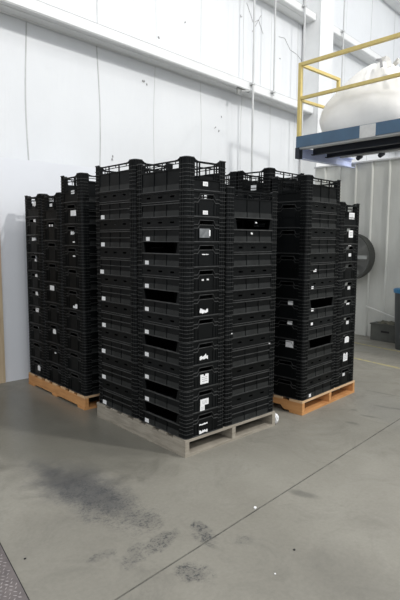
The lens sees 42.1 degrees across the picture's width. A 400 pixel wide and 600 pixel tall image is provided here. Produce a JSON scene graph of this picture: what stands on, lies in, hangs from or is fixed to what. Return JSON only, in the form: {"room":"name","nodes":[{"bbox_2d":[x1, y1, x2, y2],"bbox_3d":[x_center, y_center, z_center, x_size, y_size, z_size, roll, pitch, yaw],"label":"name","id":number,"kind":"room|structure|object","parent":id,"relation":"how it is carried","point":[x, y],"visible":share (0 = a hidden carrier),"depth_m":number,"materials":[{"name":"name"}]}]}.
{"room":"warehouse","nodes":[
{"label":"warehouse","id":0,"kind":"room"},
{"bbox_2d":[0,157,110,381],"bbox_3d":[-1.654,-0.355,6.144,1.425,2.450,0.060,-6,9,-42],"label":"wall","id":1,"kind":"structure","parent":0,"point":[19,178],"depth_m":5.77,"materials":[{"name":"paint"}]},
{"bbox_2d":[0,334,399,599],"bbox_3d":[2.317,1.076,5.242,28.000,0.150,36.000,6,9,42],"label":"floor","id":2,"kind":"structure","parent":0,"point":[95,509],"depth_m":3.12,"materials":[{"name":"concrete"}]},
{"bbox_2d":[0,246,5,383],"bbox_3d":[-2.733,-0.247,5.189,1.464,2.440,0.120,-6,9,-42],"label":"frame","id":3,"kind":"object","parent":2,"relation":"on","point":[2,351],"visible":1,"depth_m":5.70,"materials":[{"name":"wood"}]},
{"bbox_2d":[0,543,29,599],"bbox_3d":[-1.214,1.338,2.086,1.252,0.007,1.750,-6,9,-42],"label":"plate","id":4,"kind":"object","parent":2,"relation":"on","point":[11,588],"visible":1,"depth_m":2.39,"materials":[{"name":"black"}]},
{"bbox_2d":[29,372,99,409],"bbox_3d":[-1.102,0.875,5.624,1.025,0.130,1.219,-6,9,-42],"label":"pallet","id":5,"kind":"object","parent":2,"relation":"on","point":[82,402],"visible":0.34,"depth_m":5.14,"materials":[{"name":"orange wood"}]},
{"bbox_2d":[30,356,46,378],"bbox_3d":[-1.523,0.697,5.765,0.600,0.185,0.400,-6,9,-42],"label":"plastic crate","id":6,"kind":"object","parent":5,"relation":"on","point":[38,367],"visible":0.36,"depth_m":5.55,"materials":[{"name":"black plastic"}]},
{"bbox_2d":[29,339,46,360],"bbox_3d":[-1.523,0.511,5.744,0.600,0.185,0.400,-6,9,-42],"label":"plastic crate","id":7,"kind":"object","parent":6,"relation":"on","point":[38,350],"visible":0.34,"depth_m":5.53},
{"bbox_2d":[29,322,55,343],"bbox_3d":[-1.520,0.325,5.723,0.600,0.185,0.400,-6,9,-42],"label":"plastic crate","id":8,"kind":"object","parent":7,"relation":"on","point":[37,334],"visible":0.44,"depth_m":5.51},
{"bbox_2d":[28,305,55,325],"bbox_3d":[-1.520,0.139,5.701,0.600,0.185,0.400,-6,9,-42],"label":"plastic crate","id":9,"kind":"object","parent":8,"relation":"on","point":[36,315],"visible":0.35,"depth_m":5.49,"materials":[{"name":"black plastic"}]},
{"bbox_2d":[27,288,55,307],"bbox_3d":[-1.519,-0.046,5.680,0.600,0.185,0.400,-6,9,-42],"label":"plastic crate","id":10,"kind":"object","parent":9,"relation":"on","point":[36,297],"visible":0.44,"depth_m":5.46,"materials":[{"name":"black plastic"}]},
{"bbox_2d":[27,270,62,289],"bbox_3d":[-1.518,-0.232,5.660,0.600,0.185,0.400,-6,9,-42],"label":"plastic crate","id":11,"kind":"object","parent":10,"relation":"on","point":[35,279],"visible":0.41,"depth_m":5.44,"materials":[{"name":"black plastic"}]},
{"bbox_2d":[26,253,54,271],"bbox_3d":[-1.517,-0.418,5.638,0.600,0.185,0.400,-6,9,-42],"label":"plastic crate","id":12,"kind":"object","parent":11,"relation":"on","point":[33,263],"visible":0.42,"depth_m":5.42,"materials":[{"name":"black plastic"}]},
{"bbox_2d":[25,235,54,252],"bbox_3d":[-1.516,-0.604,5.616,0.600,0.185,0.400,-6,9,-42],"label":"plastic crate","id":13,"kind":"object","parent":12,"relation":"on","point":[32,245],"visible":0.4,"depth_m":5.40,"materials":[{"name":"black plastic"}]},
{"bbox_2d":[25,216,53,234],"bbox_3d":[-1.515,-0.789,5.595,0.600,0.185,0.400,-6,9,-42],"label":"plastic crate","id":14,"kind":"object","parent":13,"relation":"on","point":[34,226],"visible":0.37,"depth_m":5.38,"materials":[{"name":"black plastic"}]},
{"bbox_2d":[24,194,52,216],"bbox_3d":[-1.513,-0.996,5.572,0.600,0.227,0.400,-6,9,-42],"label":"plastic crate","id":15,"kind":"object","parent":14,"relation":"on","point":[34,209],"visible":0.41,"depth_m":5.36,"materials":[{"name":"black plastic"}]},
{"bbox_2d":[46,360,65,386],"bbox_3d":[-1.249,0.723,5.466,0.600,0.204,0.400,-6,9,-42],"label":"plastic crate","id":16,"kind":"object","parent":5,"relation":"on","point":[56,374],"visible":0.34,"depth_m":5.26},
{"bbox_2d":[46,341,65,366],"bbox_3d":[-1.249,0.518,5.444,0.600,0.204,0.400,-6,9,-42],"label":"plastic crate","id":17,"kind":"object","parent":16,"relation":"on","point":[55,353],"visible":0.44,"depth_m":5.23,"materials":[{"name":"black plastic"}]},
{"bbox_2d":[45,321,74,345],"bbox_3d":[-1.248,0.314,5.421,0.600,0.204,0.400,-6,9,-42],"label":"plastic crate","id":18,"kind":"object","parent":17,"relation":"on","point":[54,335],"visible":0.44,"depth_m":5.21,"materials":[{"name":"black plastic"}]},
{"bbox_2d":[45,301,75,324],"bbox_3d":[-1.247,0.110,5.396,0.600,0.204,0.400,-6,9,-42],"label":"plastic crate","id":19,"kind":"object","parent":18,"relation":"on","point":[54,315],"visible":0.3,"depth_m":5.19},
{"bbox_2d":[44,281,96,304],"bbox_3d":[-1.247,-0.094,5.373,0.600,0.204,0.400,-6,9,-42],"label":"plastic crate","id":20,"kind":"object","parent":19,"relation":"on","point":[53,295],"visible":0.37,"depth_m":5.15,"materials":[{"name":"black plastic"}]},
{"bbox_2d":[43,261,97,282],"bbox_3d":[-1.245,-0.298,5.349,0.600,0.204,0.400,-6,9,-42],"label":"plastic crate","id":21,"kind":"object","parent":20,"relation":"on","point":[51,274],"visible":0.38,"depth_m":5.13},
{"bbox_2d":[43,241,96,261],"bbox_3d":[-1.244,-0.503,5.326,0.600,0.204,0.400,-6,9,-42],"label":"plastic crate","id":22,"kind":"object","parent":21,"relation":"on","point":[52,253],"visible":0.39,"depth_m":5.11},
{"bbox_2d":[42,219,96,240],"bbox_3d":[-1.243,-0.707,5.303,0.600,0.204,0.400,-6,9,-42],"label":"plastic crate","id":23,"kind":"object","parent":22,"relation":"on","point":[51,232],"visible":0.42,"depth_m":5.09,"materials":[{"name":"black plastic"}]},
{"bbox_2d":[42,192,95,219],"bbox_3d":[-1.242,-0.935,5.277,0.600,0.252,0.400,-6,9,-42],"label":"plastic crate","id":24,"kind":"object","parent":23,"relation":"on","point":[50,211],"visible":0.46,"depth_m":5.07,"materials":[{"name":"black plastic"}]},
{"bbox_2d":[65,368,99,395],"bbox_3d":[-0.979,0.761,5.170,0.600,0.197,0.400,-6,9,-42],"label":"plastic crate","id":25,"kind":"object","parent":5,"relation":"on","point":[85,385],"visible":0.42,"depth_m":4.91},
{"bbox_2d":[65,348,98,374],"bbox_3d":[-0.978,0.564,5.148,0.600,0.197,0.400,-6,9,-42],"label":"plastic crate","id":26,"kind":"object","parent":25,"relation":"on","point":[84,364],"visible":0.43,"depth_m":4.89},
{"bbox_2d":[64,328,98,353],"bbox_3d":[-0.976,0.366,5.125,0.600,0.197,0.400,-6,9,-42],"label":"plastic crate","id":27,"kind":"object","parent":26,"relation":"on","point":[84,343],"visible":0.51,"depth_m":4.86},
{"bbox_2d":[64,308,97,332],"bbox_3d":[-0.976,0.168,5.102,0.600,0.197,0.400,-6,9,-42],"label":"plastic crate","id":28,"kind":"object","parent":27,"relation":"on","point":[84,322],"visible":0.56,"depth_m":4.84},
{"bbox_2d":[63,287,97,311],"bbox_3d":[-0.975,-0.030,5.080,0.600,0.197,0.400,-6,9,-42],"label":"plastic crate","id":29,"kind":"object","parent":28,"relation":"on","point":[83,300],"visible":0.44,"depth_m":4.82,"materials":[{"name":"black plastic"}]},
{"bbox_2d":[63,267,97,289],"bbox_3d":[-0.973,-0.227,5.057,0.600,0.197,0.400,-6,9,-42],"label":"plastic crate","id":30,"kind":"object","parent":29,"relation":"on","point":[84,278],"visible":0.47,"depth_m":4.79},
{"bbox_2d":[62,246,116,267],"bbox_3d":[-0.973,-0.425,5.034,0.600,0.197,0.400,-6,9,-42],"label":"plastic crate","id":31,"kind":"object","parent":30,"relation":"on","point":[83,256],"visible":0.44,"depth_m":4.77,"materials":[{"name":"black plastic"}]},
{"bbox_2d":[62,224,96,245],"bbox_3d":[-0.972,-0.623,5.012,0.600,0.197,0.400,-6,9,-42],"label":"plastic crate","id":32,"kind":"object","parent":31,"relation":"on","point":[83,234],"visible":0.48,"depth_m":4.75,"materials":[{"name":"black plastic"}]},
{"bbox_2d":[61,201,115,224],"bbox_3d":[-0.970,-0.821,4.990,0.600,0.197,0.400,-6,9,-42],"label":"plastic crate","id":33,"kind":"object","parent":32,"relation":"on","point":[83,212],"visible":0.52,"depth_m":4.73,"materials":[{"name":"black plastic"}]},
{"bbox_2d":[60,172,123,202],"bbox_3d":[-0.970,-1.045,4.964,0.600,0.252,0.400,-6,9,-42],"label":"plastic crate","id":34,"kind":"object","parent":33,"relation":"on","point":[85,190],"visible":0.44,"depth_m":4.70,"materials":[{"name":"black plastic"}]},
{"bbox_2d":[97,402,274,457],"bbox_3d":[-0.140,0.999,4.572,1.026,0.130,1.219,-6,9,-42],"label":"pallet","id":35,"kind":"object","parent":2,"relation":"on","point":[175,444],"visible":0.35,"depth_m":4.14,"materials":[{"name":"grey wood"}]},
{"bbox_2d":[99,377,138,417],"bbox_3d":[-0.565,0.816,4.573,0.400,0.229,0.600,-6,9,-42],"label":"plastic crate","id":36,"kind":"object","parent":35,"relation":"on","point":[125,400],"visible":0.45,"depth_m":4.42,"materials":[{"name":"black plastic"}]},
{"bbox_2d":[98,352,138,390],"bbox_3d":[-0.565,0.586,4.546,0.400,0.229,0.600,-6,9,-42],"label":"plastic crate","id":37,"kind":"object","parent":36,"relation":"on","point":[124,373],"visible":0.54,"depth_m":4.38,"materials":[{"name":"black plastic"}]},
{"bbox_2d":[98,326,153,362],"bbox_3d":[-0.564,0.357,4.521,0.400,0.229,0.600,-6,9,-42],"label":"plastic crate","id":38,"kind":"object","parent":37,"relation":"on","point":[114,343],"visible":0.52,"depth_m":4.36,"materials":[{"name":"black plastic"}]},
{"bbox_2d":[97,300,138,334],"bbox_3d":[-0.563,0.128,4.494,0.400,0.229,0.600,-6,9,-42],"label":"plastic crate","id":39,"kind":"object","parent":38,"relation":"on","point":[114,316],"visible":0.62,"depth_m":4.33,"materials":[{"name":"black plastic"}]},
{"bbox_2d":[97,274,162,305],"bbox_3d":[-0.561,-0.101,4.468,0.400,0.229,0.600,-6,9,-42],"label":"plastic crate","id":40,"kind":"object","parent":39,"relation":"on","point":[123,290],"visible":0.62,"depth_m":4.31,"materials":[{"name":"black plastic"}]},
{"bbox_2d":[97,247,137,277],"bbox_3d":[-0.560,-0.331,4.442,0.400,0.229,0.600,-6,9,-42],"label":"plastic crate","id":41,"kind":"object","parent":40,"relation":"on","point":[124,262],"visible":0.62,"depth_m":4.28,"materials":[{"name":"black plastic"}]},
{"bbox_2d":[96,219,162,247],"bbox_3d":[-0.559,-0.560,4.415,0.400,0.229,0.600,-6,9,-42],"label":"plastic crate","id":42,"kind":"object","parent":41,"relation":"on","point":[123,234],"visible":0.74,"depth_m":4.25,"materials":[{"name":"black plastic"}]},
{"bbox_2d":[96,189,137,220],"bbox_3d":[-0.558,-0.789,4.390,0.400,0.229,0.600,-6,9,-42],"label":"plastic crate","id":43,"kind":"object","parent":42,"relation":"on","point":[113,205],"visible":0.66,"depth_m":4.23,"materials":[{"name":"black plastic"}]},
{"bbox_2d":[95,159,172,195],"bbox_3d":[-0.557,-1.017,4.364,0.400,0.227,0.600,-6,9,-42],"label":"plastic crate","id":44,"kind":"object","parent":43,"relation":"on","point":[110,181],"visible":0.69,"depth_m":4.20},
{"bbox_2d":[139,398,222,439],"bbox_3d":[-0.158,0.894,4.129,0.400,0.178,0.600,-6,9,-42],"label":"plastic crate","id":45,"kind":"object","parent":35,"relation":"on","point":[194,425],"visible":0.77,"depth_m":3.96,"materials":[{"name":"black plastic"}]},
{"bbox_2d":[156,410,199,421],"bbox_3d":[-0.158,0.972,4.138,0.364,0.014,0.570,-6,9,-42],"label":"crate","id":46,"kind":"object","parent":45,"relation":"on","point":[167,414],"depth_m":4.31,"materials":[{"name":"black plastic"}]},
{"bbox_2d":[138,377,223,415],"bbox_3d":[-0.156,0.716,4.109,0.400,0.178,0.600,-6,9,-42],"label":"plastic crate","id":47,"kind":"object","parent":45,"relation":"on","point":[207,398],"visible":0.73,"depth_m":3.94,"materials":[{"name":"black plastic"}]},
{"bbox_2d":[138,355,223,391],"bbox_3d":[-0.156,0.537,4.089,0.400,0.178,0.600,-6,9,-42],"label":"plastic crate","id":48,"kind":"object","parent":47,"relation":"on","point":[184,379],"visible":0.79,"depth_m":3.90,"materials":[{"name":"black plastic"}]},
{"bbox_2d":[138,333,223,367],"bbox_3d":[-0.156,0.359,4.068,0.400,0.178,0.600,-6,9,-42],"label":"plastic crate","id":49,"kind":"object","parent":48,"relation":"on","point":[186,355],"visible":0.81,"depth_m":3.90,"materials":[{"name":"black plastic"}]},
{"bbox_2d":[138,310,223,342],"bbox_3d":[-0.155,0.181,4.048,0.400,0.178,0.600,-6,9,-42],"label":"plastic crate","id":50,"kind":"object","parent":49,"relation":"on","point":[184,330],"visible":0.88,"depth_m":3.86,"materials":[{"name":"black plastic"}]},
{"bbox_2d":[138,288,224,317],"bbox_3d":[-0.153,0.003,4.027,0.400,0.178,0.600,-6,9,-42],"label":"plastic crate","id":51,"kind":"object","parent":50,"relation":"on","point":[176,304],"visible":0.95,"depth_m":3.86,"materials":[{"name":"black plastic"}]},
{"bbox_2d":[137,265,224,292],"bbox_3d":[-0.153,-0.176,4.008,0.400,0.178,0.600,-6,9,-42],"label":"plastic crate","id":52,"kind":"object","parent":51,"relation":"on","point":[172,279],"visible":0.96,"depth_m":3.82,"materials":[{"name":"black plastic"}]},
{"bbox_2d":[137,242,224,267],"bbox_3d":[-0.152,-0.354,3.987,0.400,0.178,0.600,-6,9,-42],"label":"plastic crate","id":53,"kind":"object","parent":52,"relation":"on","point":[172,254],"visible":1,"depth_m":3.82,"materials":[{"name":"black plastic"}]},
{"bbox_2d":[137,216,224,241],"bbox_3d":[-0.151,-0.532,3.968,0.400,0.178,0.600,-6,9,-42],"label":"plastic crate","id":54,"kind":"object","parent":53,"relation":"on","point":[172,229],"visible":1,"depth_m":3.78,"materials":[{"name":"black plastic"}]},
{"bbox_2d":[137,190,225,218],"bbox_3d":[-0.150,-0.713,3.946,0.400,0.182,0.600,-6,9,-42],"label":"plastic crate","id":55,"kind":"object","parent":54,"relation":"on","point":[189,203],"visible":0.91,"depth_m":3.76,"materials":[{"name":"black plastic"}]},
{"bbox_2d":[137,156,225,196],"bbox_3d":[-0.148,-0.917,3.923,0.400,0.227,0.600,-6,9,-42],"label":"plastic crate","id":56,"kind":"object","parent":55,"relation":"on","point":[183,177],"visible":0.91,"depth_m":3.74,"materials":[{"name":"black plastic"}]},
{"bbox_2d":[223,385,273,426],"bbox_3d":[0.283,0.841,4.390,0.600,0.228,0.400,-6,9,-42],"label":"plastic crate","id":57,"kind":"object","parent":35,"relation":"on","point":[245,406],"visible":0.55,"depth_m":4.22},
{"bbox_2d":[223,358,273,397],"bbox_3d":[0.284,0.612,4.365,0.600,0.228,0.400,-6,9,-42],"label":"plastic crate","id":58,"kind":"object","parent":57,"relation":"on","point":[239,380],"visible":0.56,"depth_m":4.20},
{"bbox_2d":[223,332,274,368],"bbox_3d":[0.284,0.384,4.338,0.600,0.228,0.400,-6,9,-42],"label":"plastic crate","id":59,"kind":"object","parent":58,"relation":"on","point":[247,350],"visible":0.52,"depth_m":4.17,"materials":[{"name":"black plastic"}]},
{"bbox_2d":[204,310,274,339],"bbox_3d":[0.285,0.177,4.315,0.600,0.184,0.400,-6,9,-42],"label":"plastic crate","id":60,"kind":"object","parent":59,"relation":"on","point":[248,324],"visible":0.56,"depth_m":4.15,"materials":[{"name":"black plastic"}]},
{"bbox_2d":[197,288,275,315],"bbox_3d":[0.287,-0.008,4.293,0.600,0.184,0.400,-6,9,-42],"label":"plastic crate","id":61,"kind":"object","parent":60,"relation":"on","point":[256,300],"visible":0.65,"depth_m":4.13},
{"bbox_2d":[196,265,275,291],"bbox_3d":[0.289,-0.192,4.272,0.600,0.184,0.400,-6,9,-42],"label":"plastic crate","id":62,"kind":"object","parent":61,"relation":"on","point":[246,277],"visible":0.69,"depth_m":4.11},
{"bbox_2d":[224,242,276,266],"bbox_3d":[0.288,-0.377,4.252,0.600,0.184,0.400,-6,9,-42],"label":"plastic crate","id":63,"kind":"object","parent":62,"relation":"on","point":[239,254],"visible":0.75,"depth_m":4.08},
{"bbox_2d":[200,218,276,242],"bbox_3d":[0.289,-0.562,4.230,0.600,0.184,0.400,-6,9,-42],"label":"plastic crate","id":64,"kind":"object","parent":63,"relation":"on","point":[235,231],"visible":0.7,"depth_m":4.13,"materials":[{"name":"black plastic"}]},
{"bbox_2d":[200,187,277,220],"bbox_3d":[0.290,-0.768,4.207,0.600,0.227,0.400,-6,9,-42],"label":"plastic crate","id":65,"kind":"object","parent":64,"relation":"on","point":[241,207],"visible":0.56,"depth_m":4.06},
{"bbox_2d":[273,380,354,415],"bbox_3d":[0.831,0.898,5.503,1.219,0.130,1.024,6,9,43],"label":"pallet","id":66,"kind":"object","parent":2,"relation":"on","point":[294,406],"visible":0.21,"depth_m":4.96,"materials":[{"name":"orange wood"}]},
{"bbox_2d":[273,370,334,400],"bbox_3d":[0.989,0.791,5.064,0.400,0.182,0.600,6,9,43],"label":"plastic crate","id":67,"kind":"object","parent":66,"relation":"on","point":[285,387],"visible":0.56,"depth_m":4.86,"materials":[{"name":"black plastic"}]},
{"bbox_2d":[273,352,334,380],"bbox_3d":[0.989,0.608,5.042,0.400,0.182,0.600,6,9,43],"label":"plastic crate","id":68,"kind":"object","parent":67,"relation":"on","point":[283,367],"visible":0.59,"depth_m":4.84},
{"bbox_2d":[274,333,335,360],"bbox_3d":[0.990,0.425,5.021,0.400,0.182,0.600,6,9,43],"label":"plastic crate","id":69,"kind":"object","parent":68,"relation":"on","point":[297,350],"visible":0.7,"depth_m":4.83,"materials":[{"name":"black plastic"}]},
{"bbox_2d":[274,315,335,340],"bbox_3d":[0.991,0.242,5.002,0.400,0.182,0.600,6,9,43],"label":"plastic crate","id":70,"kind":"object","parent":69,"relation":"on","point":[298,330],"visible":0.72,"depth_m":4.80,"materials":[{"name":"black plastic"}]},
{"bbox_2d":[275,296,336,320],"bbox_3d":[0.993,0.059,4.981,0.400,0.182,0.600,6,9,43],"label":"plastic crate","id":71,"kind":"object","parent":70,"relation":"on","point":[300,310],"visible":0.73,"depth_m":4.79,"materials":[{"name":"black plastic"}]},
{"bbox_2d":[275,277,337,300],"bbox_3d":[0.993,-0.123,4.960,0.400,0.182,0.600,6,9,43],"label":"plastic crate","id":72,"kind":"object","parent":71,"relation":"on","point":[304,290],"visible":0.79,"depth_m":4.75,"materials":[{"name":"black plastic"}]},
{"bbox_2d":[276,253,338,279],"bbox_3d":[0.993,-0.329,4.936,0.400,0.228,0.600,6,9,43],"label":"plastic crate","id":73,"kind":"object","parent":72,"relation":"on","point":[302,266],"visible":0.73,"depth_m":4.73,"materials":[{"name":"black plastic"}]},
{"bbox_2d":[276,228,339,253],"bbox_3d":[0.995,-0.558,4.910,0.400,0.228,0.600,6,9,43],"label":"plastic crate","id":74,"kind":"object","parent":73,"relation":"on","point":[303,240],"visible":0.85,"depth_m":4.71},
{"bbox_2d":[277,201,339,228],"bbox_3d":[0.997,-0.786,4.884,0.400,0.228,0.600,6,9,43],"label":"plastic crate","id":75,"kind":"object","parent":74,"relation":"on","point":[305,214],"visible":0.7,"depth_m":4.68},
{"bbox_2d":[272,175,340,204],"bbox_3d":[0.997,-1.014,4.858,0.400,0.227,0.600,6,9,43],"label":"plastic crate","id":76,"kind":"object","parent":75,"relation":"on","point":[322,193],"visible":0.78,"depth_m":4.67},
{"bbox_2d":[334,364,353,386],"bbox_3d":[1.261,0.746,5.499,0.600,0.176,0.400,6,9,43],"label":"plastic crate","id":77,"kind":"object","parent":66,"relation":"on","point":[344,375],"visible":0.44,"depth_m":5.29,"materials":[{"name":"black plastic"}]},
{"bbox_2d":[334,347,353,369],"bbox_3d":[1.261,0.569,5.480,0.600,0.176,0.400,6,9,43],"label":"plastic crate","id":78,"kind":"object","parent":77,"relation":"on","point":[344,358],"visible":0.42,"depth_m":5.26,"materials":[{"name":"black plastic"}]},
{"bbox_2d":[335,330,354,351],"bbox_3d":[1.262,0.393,5.459,0.600,0.176,0.400,6,9,43],"label":"plastic crate","id":79,"kind":"object","parent":78,"relation":"on","point":[343,342],"visible":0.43,"depth_m":5.24,"materials":[{"name":"black plastic"}]},
{"bbox_2d":[335,313,355,334],"bbox_3d":[1.263,0.217,5.439,0.600,0.176,0.400,6,9,43],"label":"plastic crate","id":80,"kind":"object","parent":79,"relation":"on","point":[348,325],"visible":0.35,"depth_m":5.22,"materials":[{"name":"black plastic"}]},
{"bbox_2d":[317,296,356,316],"bbox_3d":[1.265,0.040,5.418,0.600,0.176,0.400,6,9,43],"label":"plastic crate","id":81,"kind":"object","parent":80,"relation":"on","point":[342,309],"visible":0.41,"depth_m":5.20,"materials":[{"name":"black plastic"}]},
{"bbox_2d":[337,279,356,298],"bbox_3d":[1.265,-0.136,5.398,0.600,0.176,0.400,6,9,43],"label":"plastic crate","id":82,"kind":"object","parent":81,"relation":"on","point":[349,290],"visible":0.38,"depth_m":5.18,"materials":[{"name":"black plastic"}]},
{"bbox_2d":[337,262,357,280],"bbox_3d":[1.265,-0.312,5.378,0.600,0.176,0.400,6,9,43],"label":"plastic crate","id":83,"kind":"object","parent":82,"relation":"on","point":[350,272],"visible":0.33,"depth_m":5.16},
{"bbox_2d":[315,244,358,262],"bbox_3d":[1.266,-0.489,5.358,0.600,0.176,0.400,6,9,43],"label":"plastic crate","id":84,"kind":"object","parent":83,"relation":"on","point":[351,254],"visible":0.36,"depth_m":5.14,"materials":[{"name":"black plastic"}]},
{"bbox_2d":[316,226,358,243],"bbox_3d":[1.268,-0.665,5.339,0.600,0.176,0.400,6,9,43],"label":"plastic crate","id":85,"kind":"object","parent":84,"relation":"on","point":[351,236],"visible":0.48,"depth_m":5.12,"materials":[{"name":"black plastic"}]},
{"bbox_2d":[339,202,359,225],"bbox_3d":[1.268,-0.867,5.315,0.600,0.227,0.400,6,9,43],"label":"plastic crate","id":86,"kind":"object","parent":85,"relation":"on","point":[346,218],"visible":0.39,"depth_m":5.10,"materials":[{"name":"black plastic"}]},
{"bbox_3d":[0.693,0.735,5.335,0.400,0.228,0.600,6,9,43],"label":"plastic crate","id":87,"kind":"object","parent":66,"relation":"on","visible":0},
{"bbox_3d":[0.695,0.507,5.309,0.400,0.228,0.600,6,9,43],"label":"plastic crate","id":88,"kind":"object","parent":87,"relation":"on","visible":0},
{"bbox_3d":[0.695,0.278,5.283,0.400,0.228,0.600,6,9,43],"label":"plastic crate","id":89,"kind":"object","parent":88,"relation":"on","visible":0},
{"bbox_3d":[0.697,0.050,5.256,0.400,0.228,0.600,6,9,43],"label":"plastic crate","id":90,"kind":"object","parent":89,"relation":"on","visible":0},
{"bbox_2d":[253,278,295,289],"bbox_3d":[0.698,-0.179,5.230,0.400,0.228,0.600,6,9,43],"label":"plastic crate","id":91,"kind":"object","parent":90,"relation":"on","point":[284,283],"visible":0.02,"depth_m":5.13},
{"bbox_2d":[263,253,292,270],"bbox_3d":[0.699,-0.407,5.205,0.400,0.228,0.600,6,9,43],"label":"plastic crate","id":92,"kind":"object","parent":91,"relation":"on","point":[283,257],"visible":0.02,"depth_m":5.07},
{"bbox_2d":[247,224,293,247],"bbox_3d":[0.699,-0.636,5.178,0.400,0.228,0.600,6,9,43],"label":"plastic crate","id":93,"kind":"object","parent":92,"relation":"on","point":[258,225],"visible":0.02,"depth_m":4.96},
{"bbox_2d":[257,198,294,220],"bbox_3d":[0.702,-0.865,5.153,0.400,0.228,0.600,6,9,43],"label":"plastic crate","id":94,"kind":"object","parent":93,"relation":"on","point":[284,206],"visible":0.04,"depth_m":5.00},
{"bbox_2d":[237,167,303,198],"bbox_3d":[0.702,-1.117,5.123,0.400,0.277,0.600,6,9,43],"label":"plastic crate","id":95,"kind":"object","parent":94,"relation":"on","point":[269,173],"visible":0.5,"depth_m":4.92,"materials":[{"name":"black plastic"}]},
{"bbox_3d":[0.399,0.703,5.607,0.400,0.228,0.600,6,9,43],"label":"plastic crate","id":96,"kind":"object","parent":66,"relation":"on","visible":0},
{"bbox_3d":[0.400,0.474,5.582,0.400,0.228,0.600,6,9,43],"label":"plastic crate","id":97,"kind":"object","parent":96,"relation":"on","visible":0},
{"bbox_3d":[0.401,0.246,5.556,0.400,0.228,0.600,6,9,43],"label":"plastic crate","id":98,"kind":"object","parent":97,"relation":"on","visible":0},
{"bbox_3d":[0.402,0.017,5.530,0.400,0.228,0.600,6,9,43],"label":"plastic crate","id":99,"kind":"object","parent":98,"relation":"on","visible":0},
{"bbox_3d":[0.404,-0.211,5.504,0.400,0.228,0.600,6,9,43],"label":"plastic crate","id":100,"kind":"object","parent":99,"relation":"on","visible":0},
{"bbox_3d":[0.404,-0.440,5.477,0.400,0.228,0.600,6,9,43],"label":"plastic crate","id":101,"kind":"object","parent":100,"relation":"on","visible":0},
{"bbox_3d":[0.405,-0.668,5.451,0.400,0.228,0.600,6,9,43],"label":"plastic crate","id":102,"kind":"object","parent":101,"relation":"on","visible":0},
{"bbox_3d":[0.407,-0.897,5.425,0.400,0.228,0.600,6,9,43],"label":"plastic crate","id":103,"kind":"object","parent":102,"relation":"on","visible":0},
{"bbox_2d":[206,171,262,198],"bbox_3d":[0.407,-1.150,5.396,0.400,0.277,0.600,6,9,43],"label":"plastic crate","id":104,"kind":"object","parent":103,"relation":"on","point":[232,182],"visible":0.19,"depth_m":5.07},
{"bbox_2d":[299,0,334,183],"bbox_3d":[2.352,-4.861,10.302,0.479,10.500,0.640,6,9,41],"label":"steel column","id":105,"kind":"structure","parent":2,"relation":"on","point":[319,32],"depth_m":10.17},
{"bbox_2d":[295,118,399,167],"bbox_3d":[3.831,-0.670,6.253,1.545,3.105,5.638,-6,9,-42],"label":"platform","id":106,"kind":"object","parent":2,"relation":"on","point":[333,147],"visible":1,"depth_m":7.33,"materials":[{"name":"blue paint"}]},
{"bbox_2d":[297,32,399,136],"bbox_3d":[3.694,-2.701,5.876,1.025,1.065,5.622,-6,9,-42],"label":"safety railing","id":107,"kind":"object","parent":106,"relation":"on","point":[301,99],"visible":0.77,"depth_m":7.30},
{"bbox_2d":[319,55,399,131],"bbox_3d":[2.600,-2.813,7.178,1.031,0.990,1.987,-6,9,-42],"label":"bag","id":108,"kind":"object","parent":106,"relation":"on","point":[378,101],"visible":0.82,"depth_m":7.03,"materials":[{"name":"fabric"}]},
{"bbox_2d":[370,320,394,342],"bbox_3d":[2.999,0.490,8.284,0.224,0.331,0.524,-6,9,-42],"label":"tub","id":109,"kind":"object","parent":2,"relation":"on","point":[384,331],"visible":0.88,"depth_m":8.25,"materials":[{"name":"black"}]},
{"bbox_2d":[393,288,399,349],"bbox_3d":[3.063,0.278,7.637,0.452,0.900,0.452,-6,9,-42],"label":"waste bin","id":110,"kind":"object","parent":2,"relation":"on","point":[396,290],"visible":1,"depth_m":7.59,"materials":[{"name":"grey plastic"}]},
{"bbox_2d":[0,0,399,198],"bbox_3d":[0.691,-4.963,8.923,0.208,11.000,21.000,6,9,41],"label":"wall","id":111,"kind":"structure","parent":0,"point":[64,99],"depth_m":7.60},
{"bbox_2d":[0,0,312,114],"bbox_3d":[-2.004,-3.179,5.710,0.312,0.236,12.355,6,9,41],"label":"beam","id":112,"kind":"structure","parent":111,"relation":"attached to","point":[36,12],"depth_m":6.87,"materials":[{"name":"white metal"}]},
{"bbox_2d":[250,0,255,180],"bbox_3d":[0.876,-4.067,8.572,0.064,8.700,0.080,6,9,41],"label":"conduit pipe","id":113,"kind":"object","parent":112,"relation":"attached to","point":[252,83],"visible":0.71,"depth_m":8.61,"materials":[{"name":"metal"}]},
{"bbox_2d":[300,0,306,172],"bbox_3d":[1.927,-4.195,9.744,0.064,8.700,0.080,6,9,41],"label":"conduit pipe","id":114,"kind":"object","parent":112,"relation":"attached to","point":[304,5],"visible":0.51,"depth_m":9.67,"materials":[{"name":"metal"}]},
{"bbox_2d":[261,0,315,24],"bbox_3d":[-1.996,-4.947,5.508,0.312,0.138,12.355,6,9,41],"label":"beam","id":115,"kind":"structure","parent":111,"relation":"attached to","point":[293,9],"depth_m":9.58,"materials":[{"name":"white metal"}]},
{"bbox_2d":[333,25,392,64],"bbox_3d":[4.850,-5.783,13.142,0.312,0.138,7.070,6,9,41],"label":"beam","id":116,"kind":"structure","parent":111,"relation":"attached to","point":[366,55],"depth_m":11.39,"materials":[{"name":"white metal"}]},
{"bbox_2d":[315,159,399,335],"bbox_3d":[4.562,-0.593,6.687,0.085,2.860,7.440,-6,9,-42],"label":"wall partition","id":117,"kind":"structure","parent":0,"point":[375,186],"depth_m":8.48,"materials":[{"name":"grey metal"}]},
{"bbox_2d":[341,234,374,278],"bbox_3d":[2.538,-0.722,8.617,0.306,0.770,0.770,-6,9,-42],"label":"fan","id":118,"kind":"object","parent":117,"relation":"attached to","point":[366,252],"visible":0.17,"depth_m":8.38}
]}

